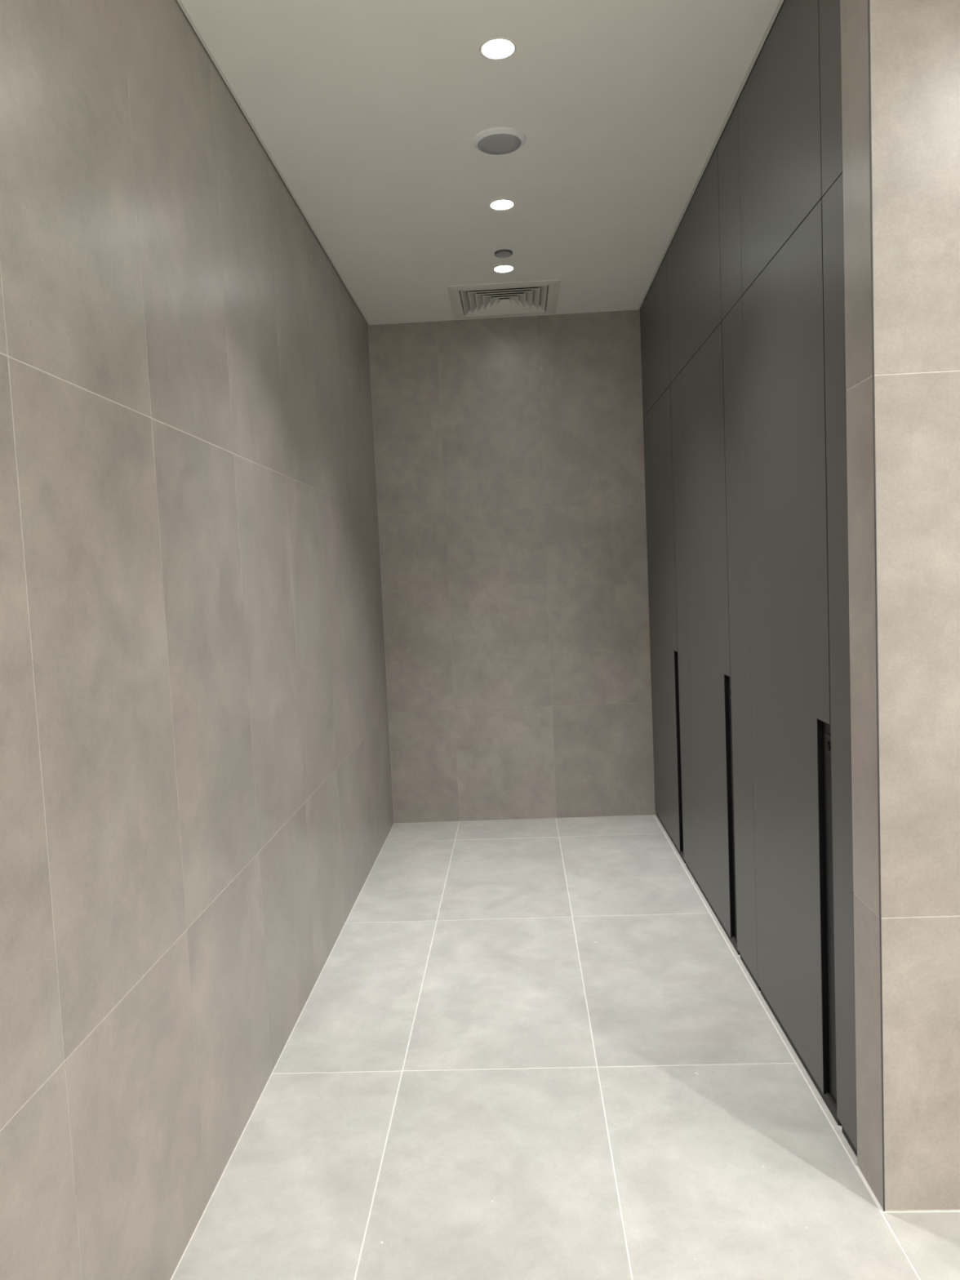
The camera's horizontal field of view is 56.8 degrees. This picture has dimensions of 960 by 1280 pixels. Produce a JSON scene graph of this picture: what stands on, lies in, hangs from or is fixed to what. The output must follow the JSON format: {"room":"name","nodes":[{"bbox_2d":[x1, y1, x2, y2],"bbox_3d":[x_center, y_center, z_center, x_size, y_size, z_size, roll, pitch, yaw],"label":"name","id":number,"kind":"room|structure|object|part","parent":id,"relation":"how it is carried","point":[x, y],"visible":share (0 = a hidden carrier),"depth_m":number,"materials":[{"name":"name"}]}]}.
{"room":"public restroom","nodes":[
{"label":"public restroom","id":0,"kind":"room"},
{"bbox_2d":[0,0,394,1279],"bbox_3d":[-0.856,0.003,0.647,0.120,3.203,9.821,-2,4,2],"label":"wall","id":1,"kind":"structure","parent":0,"point":[197,807],"depth_m":2.02,"materials":[{"name":"beige tile"}]},
{"bbox_2d":[177,0,783,325],"bbox_3d":[-0.056,-1.584,0.497,1.615,0.030,9.618,-2,4,2],"label":"trim","id":2,"kind":"structure","parent":1,"relation":"attached to","point":[780,2],"depth_m":3.06,"materials":[{"name":"white metal"}]},
{"bbox_2d":[644,0,785,300],"bbox_3d":[0.252,-1.649,0.482,2.242,0.025,9.621,-2,4,2],"label":"trim","id":3,"kind":"structure","parent":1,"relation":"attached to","point":[784,0],"depth_m":3.20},
{"bbox_2d":[180,0,779,324],"bbox_3d":[1.847,-1.673,0.415,5.411,0.050,9.619,-2,4,2],"label":"ceiling","id":4,"kind":"structure","parent":0,"point":[371,113],"depth_m":3.01,"materials":[{"name":"white paint"}]},
{"bbox_2d":[479,36,516,59],"bbox_3d":[0.052,-1.721,2.587,0.109,0.004,0.109,-2,4,2],"label":"recessed light","id":5,"kind":"object","parent":4,"relation":"in","point":[498,47],"visible":1,"depth_m":2.58,"materials":[{"name":"white metal"}]},
{"bbox_2d":[472,127,525,155],"bbox_3d":[0.069,-1.756,3.137,0.188,0.014,0.188,-2,4,2],"label":"ceiling speaker","id":6,"kind":"object","parent":4,"relation":"attached to","point":[495,140],"visible":1,"depth_m":3.11,"materials":[{"name":"white plastic"}]},
{"bbox_2d":[477,133,521,155],"bbox_3d":[0.069,-1.754,3.137,0.154,0.010,0.154,-2,4,2],"label":"grille","id":7,"kind":"object","parent":6,"relation":"attached to","point":[487,144],"depth_m":3.13,"materials":[{"name":"grey metal"}]},
{"bbox_2d":[488,199,515,210],"bbox_3d":[0.091,-1.801,3.677,0.109,0.004,0.109,-2,4,2],"label":"recessed light","id":8,"kind":"object","parent":4,"relation":"in","point":[498,204],"visible":1,"depth_m":3.67,"materials":[{"name":"white"}]},
{"bbox_2d":[446,279,560,319],"bbox_3d":[0.132,-1.971,4.953,0.600,0.170,0.600,-2,4,2],"label":"ceiling vent","id":9,"kind":"object","parent":4,"relation":"in","point":[529,297],"visible":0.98,"depth_m":4.94,"materials":[{"name":"white metal"}]},
{"bbox_2d":[493,264,514,272],"bbox_3d":[0.119,-1.857,4.446,0.109,0.004,0.109,-2,4,2],"label":"recessed light","id":10,"kind":"object","parent":4,"relation":"in","point":[504,268],"visible":1,"depth_m":4.44,"materials":[{"name":"white"}]},
{"bbox_2d":[494,248,512,257],"bbox_3d":[0.112,-1.839,4.228,0.086,0.009,0.086,-2,4,2],"label":"ceiling sensor","id":11,"kind":"object","parent":4,"relation":"attached to","point":[504,253],"visible":1,"depth_m":4.23,"materials":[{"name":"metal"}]},
{"bbox_2d":[368,300,656,823],"bbox_3d":[0.558,-0.403,5.448,2.323,3.203,0.120,-2,4,2],"label":"wall","id":12,"kind":"structure","parent":0,"point":[509,451],"depth_m":5.40,"materials":[{"name":"beige tile"}]},
{"bbox_2d":[170,814,959,1279],"bbox_3d":[1.979,1.433,0.638,5.622,0.102,9.821,-2,4,2],"label":"floor","id":13,"kind":"structure","parent":0,"point":[529,1049],"depth_m":2.54,"materials":[{"name":"tile"}]},
{"bbox_2d":[640,254,685,863],"bbox_3d":[1.299,-0.415,4.884,0.613,3.040,0.934,-2,4,2],"label":"tall cabinet","id":14,"kind":"object","parent":13,"relation":"on","point":[654,316],"visible":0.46,"depth_m":4.83,"materials":[{"name":"grey laminate"}]},
{"bbox_3d":[0.950,-1.604,4.812,0.020,0.626,0.931,-2,4,2],"label":"door","id":15,"kind":"part","parent":14,"relation":"part of","materials":[{"name":"grey laminate"}]},
{"bbox_3d":[1.016,-0.104,4.920,0.020,2.379,0.930,-2,4,2],"label":"door","id":16,"kind":"part","parent":14,"relation":"part of","materials":[{"name":"grey laminate"}]},
{"bbox_2d":[670,371,697,884],"bbox_3d":[0.992,-0.044,4.303,0.020,2.410,0.300,-2,4,2],"label":"door","id":17,"kind":"structure","parent":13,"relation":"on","point":[676,388],"depth_m":4.29,"materials":[{"name":"grey laminate"}]},
{"bbox_2d":[666,145,740,955],"bbox_3d":[1.258,-0.341,3.871,0.613,3.040,1.096,-2,4,2],"label":"tall cabinet","id":18,"kind":"object","parent":13,"relation":"on","point":[693,254],"visible":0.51,"depth_m":3.69,"materials":[{"name":"grey laminate"}]},
{"bbox_3d":[0.909,-1.530,3.799,0.020,0.626,1.094,-2,4,2],"label":"door","id":19,"kind":"part","parent":18,"relation":"part of","materials":[{"name":"grey laminate"}]},
{"bbox_3d":[0.970,-0.018,3.756,0.020,2.379,0.791,-2,4,2],"label":"door","id":20,"kind":"part","parent":18,"relation":"part of","materials":[{"name":"grey laminate"}]},
{"bbox_3d":[0.968,0.186,3.412,0.004,0.086,0.074,-2,4,2],"label":"lock plate","id":21,"kind":"part","parent":18,"relation":"part of","materials":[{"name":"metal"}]},
{"bbox_2d":[717,102,760,991],"bbox_3d":[0.942,-0.278,3.190,0.034,3.040,0.295,-2,4,2],"label":"door","id":22,"kind":"structure","parent":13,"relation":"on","point":[728,144],"depth_m":3.18,"materials":[{"name":"grey laminate"}]},
{"bbox_3d":[0.881,-1.479,3.104,0.020,0.626,0.293,-2,4,2],"label":"panel","id":23,"kind":"part","parent":22,"relation":"part of","materials":[{"name":"grey laminate"}]},
{"bbox_3d":[0.948,0.021,3.211,0.020,2.380,0.293,-2,4,2],"label":"panel","id":24,"kind":"part","parent":22,"relation":"part of","materials":[{"name":"grey laminate"}]},
{"bbox_2d":[653,814,857,1165],"bbox_3d":[1.014,1.199,3.849,0.014,0.004,3.260,-2,4,2],"label":"trim","id":25,"kind":"structure","parent":13,"relation":"on","point":[805,1073],"depth_m":2.92,"materials":[{"name":"grey metal"}]},
{"bbox_2d":[737,0,840,1124],"bbox_3d":[1.209,-0.251,2.642,0.613,3.040,0.776,-2,4,2],"label":"tall cabinet","id":26,"kind":"object","parent":13,"relation":"on","point":[779,104],"visible":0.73,"depth_m":2.57,"materials":[{"name":"grey laminate"}]},
{"bbox_3d":[0.860,-1.440,2.570,0.020,0.626,0.774,-2,4,2],"label":"door","id":27,"kind":"part","parent":26,"relation":"part of","materials":[{"name":"grey laminate"}]},
{"bbox_3d":[0.926,0.060,2.678,0.020,2.379,0.773,-2,4,2],"label":"door","id":28,"kind":"part","parent":26,"relation":"part of","materials":[{"name":"grey laminate"}]},
{"bbox_3d":[0.925,0.265,2.342,0.004,0.086,0.074,-2,4,2],"label":"lock plate","id":29,"kind":"part","parent":26,"relation":"part of","materials":[{"name":"metal"}]},
{"bbox_3d":[0.922,0.281,2.352,0.004,0.025,0.017,-2,4,2],"label":"lock knob","id":30,"kind":"part","parent":26,"relation":"part of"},
{"bbox_2d":[818,0,857,1156],"bbox_3d":[0.902,-0.205,2.193,0.034,3.040,0.150,-2,4,2],"label":"door","id":31,"kind":"structure","parent":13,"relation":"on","point":[829,24],"depth_m":2.19,"materials":[{"name":"grey laminate"}]},
{"bbox_3d":[0.841,-1.407,2.111,0.020,0.626,0.139,-2,4,2],"label":"panel","id":32,"kind":"part","parent":31,"relation":"part of","materials":[{"name":"grey laminate"}]},
{"bbox_2d":[840,0,959,1211],"bbox_3d":[2.825,-0.255,1.954,3.907,3.203,0.161,-2,4,2],"label":"wall","id":33,"kind":"structure","parent":0,"point":[915,44],"depth_m":1.97,"materials":[{"name":"beige tile"}]},
{"bbox_2d":[867,0,884,1211],"bbox_3d":[0.872,-0.188,1.957,0.003,3.042,0.003,-2,4,2],"label":"trim","id":34,"kind":"structure","parent":33,"relation":"attached to","point":[868,2],"depth_m":1.96,"materials":[{"name":"grey metal"}]}
]}

